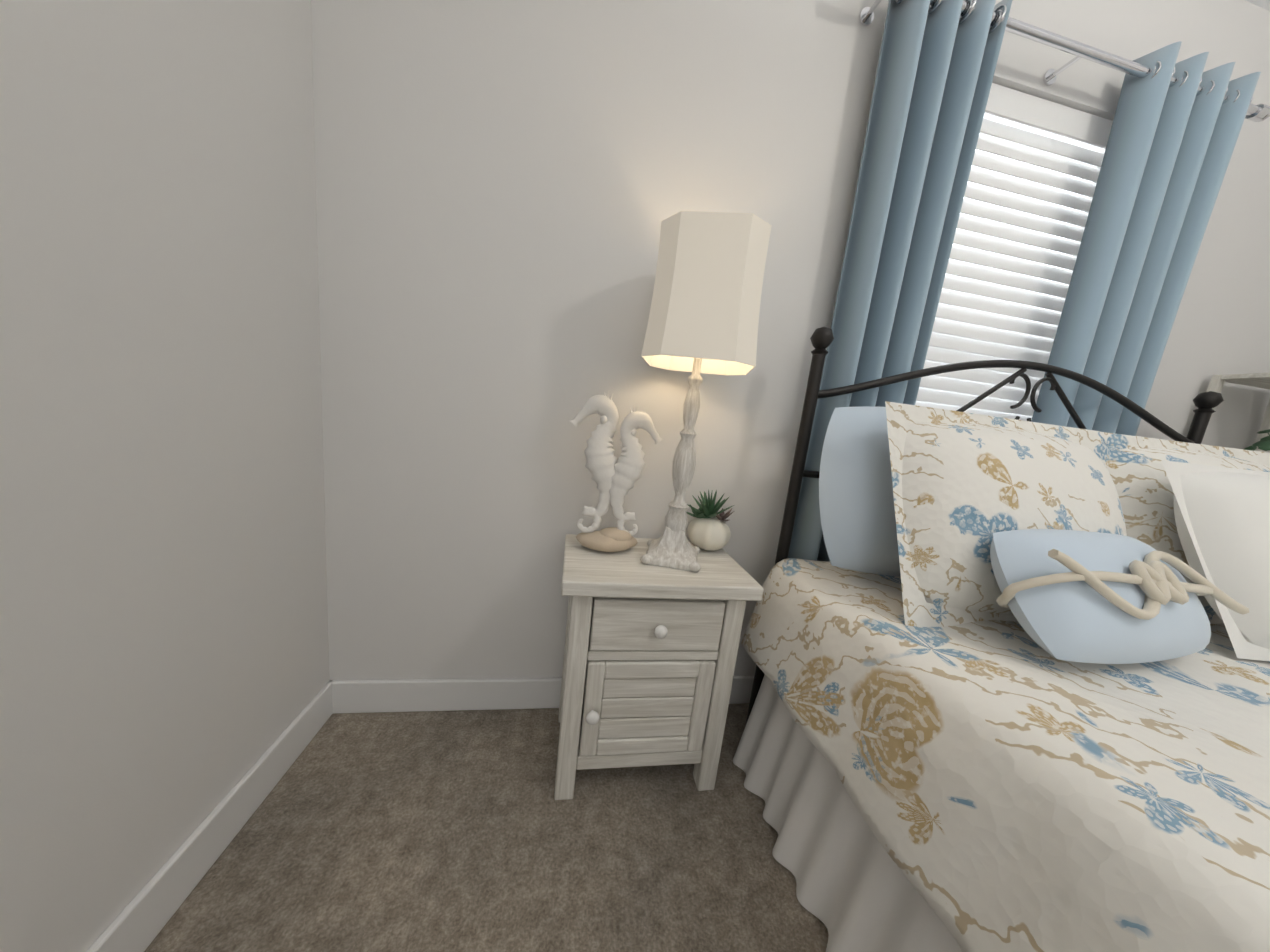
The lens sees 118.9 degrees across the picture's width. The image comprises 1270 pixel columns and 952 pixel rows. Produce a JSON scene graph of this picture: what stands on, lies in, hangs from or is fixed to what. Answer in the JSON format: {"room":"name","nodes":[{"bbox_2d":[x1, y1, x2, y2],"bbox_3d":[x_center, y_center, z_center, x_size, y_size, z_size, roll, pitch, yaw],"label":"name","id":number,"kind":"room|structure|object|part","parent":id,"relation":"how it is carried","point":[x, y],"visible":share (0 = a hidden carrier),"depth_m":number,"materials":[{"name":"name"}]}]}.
{"room":"bedroom","nodes":[
{"label":"bedroom","id":0,"kind":"room"},
{"bbox_2d":[0,0,329,951],"bbox_3d":[-0.475,-0.754,-1.146,0.150,3.700,4.020,5,10,-10],"label":"wall","id":1,"kind":"structure","parent":0,"point":[164,660],"depth_m":0.58,"materials":[{"name":"paint"}]},
{"bbox_2d":[86,683,333,951],"bbox_3d":[-0.602,1.001,-0.764,0.014,0.105,3.870,5,10,-10],"label":"baseboard","id":2,"kind":"structure","parent":1,"relation":"attached to","point":[141,920],"depth_m":0.73,"materials":[{"name":"white wood"}]},
{"bbox_2d":[144,703,828,951],"bbox_3d":[1.048,1.248,-0.456,3.700,0.120,4.170,5,10,-10],"label":"floor","id":3,"kind":"structure","parent":0,"point":[444,831],"depth_m":0.81,"materials":[{"name":"carpet"}]},
{"bbox_2d":[554,534,763,799],"bbox_3d":[0.019,0.514,1.051,0.475,0.600,0.320,5,10,-10],"label":"nightstand","id":4,"kind":"object","parent":3,"relation":"on","point":[650,657],"visible":1,"depth_m":0.92,"materials":[{"name":"white wood"}]},
{"bbox_2d":[570,391,661,551],"bbox_3d":[-0.059,-0.005,0.985,0.244,0.424,0.092,5,10,-10],"label":"seahorse figurine","id":5,"kind":"object","parent":4,"relation":"on","point":[612,479],"visible":1,"depth_m":0.97,"materials":[{"name":"white ceramic"}]},
{"bbox_2d":[641,211,771,571],"bbox_3d":[0.144,-0.188,0.941,0.259,0.837,0.259,8,10,8],"label":"lamp","id":6,"kind":"object","parent":4,"relation":"on","point":[705,303],"visible":1,"depth_m":0.80,"materials":[{"name":"white fabric"}]},
{"bbox_3d":[0.169,-0.414,0.903,0.296,0.290,0.296,5,10,-10],"label":"lamp shade","id":7,"kind":"part","parent":6,"relation":"part of","materials":[{"name":"beige fabric"}]},
{"bbox_2d":[686,490,733,550],"bbox_3d":[0.212,0.129,1.100,0.147,0.181,0.148,5,10,-10],"label":"planter","id":8,"kind":"object","parent":4,"relation":"on","point":[708,528],"visible":0.92,"depth_m":1.07,"materials":[{"name":"white ceramic"}]},
{"bbox_2d":[733,327,1269,951],"bbox_3d":[1.272,0.452,0.269,1.635,1.252,1.992,5,10,-10],"label":"bed","id":9,"kind":"object","parent":3,"relation":"on","point":[1011,687],"visible":1,"depth_m":0.66,"materials":[{"name":"beige fabric"}]},
{"bbox_3d":[1.123,0.278,1.208,1.472,1.252,0.058,5,10,-10],"label":"headboard","id":10,"kind":"part","parent":9,"relation":"part of","materials":[{"name":"black metal"}]},
{"bbox_2d":[1161,460,1269,676],"bbox_3d":[1.382,0.179,0.793,0.433,0.362,0.248,5,10,-10],"label":"pillow","id":11,"kind":"object","parent":9,"relation":"on","point":[1215,520],"depth_m":0.77,"materials":[{"name":"white fabric"}]},
{"bbox_2d":[1206,373,1269,451],"bbox_3d":[2.258,0.279,1.387,0.504,1.441,0.263,5,10,-10],"label":"shelf","id":12,"kind":"object","parent":3,"relation":"on","point":[1258,380],"visible":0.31,"depth_m":1.37,"materials":[{"name":"white wood"}]},
{"bbox_2d":[311,0,1269,679],"bbox_3d":[0.947,-0.986,1.183,3.700,3.700,0.150,5,10,-10],"label":"wall","id":13,"kind":"structure","parent":0,"point":[505,188],"depth_m":1.03,"materials":[{"name":"paint"}]},
{"bbox_2d":[328,675,753,713],"bbox_3d":[0.778,0.792,1.401,3.370,0.105,0.014,5,10,-10],"label":"baseboard","id":14,"kind":"structure","parent":13,"relation":"attached to","point":[383,695],"depth_m":1.16,"materials":[{"name":"white wood"}]},
{"bbox_2d":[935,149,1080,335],"bbox_3d":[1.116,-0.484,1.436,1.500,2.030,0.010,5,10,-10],"label":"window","id":15,"kind":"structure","parent":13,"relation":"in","point":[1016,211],"depth_m":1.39,"materials":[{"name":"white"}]},
{"bbox_2d":[788,0,1269,560],"bbox_3d":[1.130,-0.188,1.217,1.434,2.105,0.126,5,10,-10],"label":"curtains","id":16,"kind":"object","parent":13,"relation":"attached to","point":[1174,134],"visible":0.67,"depth_m":1.08,"materials":[{"name":"blue fabric"}]},
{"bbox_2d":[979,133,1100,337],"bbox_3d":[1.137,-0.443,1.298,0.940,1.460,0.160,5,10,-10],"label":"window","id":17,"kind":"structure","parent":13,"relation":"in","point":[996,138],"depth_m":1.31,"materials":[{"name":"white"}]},
{"bbox_2d":[915,83,1112,420],"bbox_3d":[1.141,-0.455,1.281,0.876,1.422,0.060,5,10,-10],"label":"window blinds","id":18,"kind":"object","parent":17,"relation":"attached to","point":[1021,118],"visible":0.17,"depth_m":1.24,"materials":[{"name":"white plastic"}]},
{"bbox_2d":[1245,0,1269,10],"bbox_3d":[1.382,-1.750,-0.959,3.700,1.192,4.170,5,10,-10],"label":"ceiling","id":19,"kind":"structure","parent":0,"point":[1264,4],"depth_m":1.17,"materials":[{"name":"paint"}]}
]}

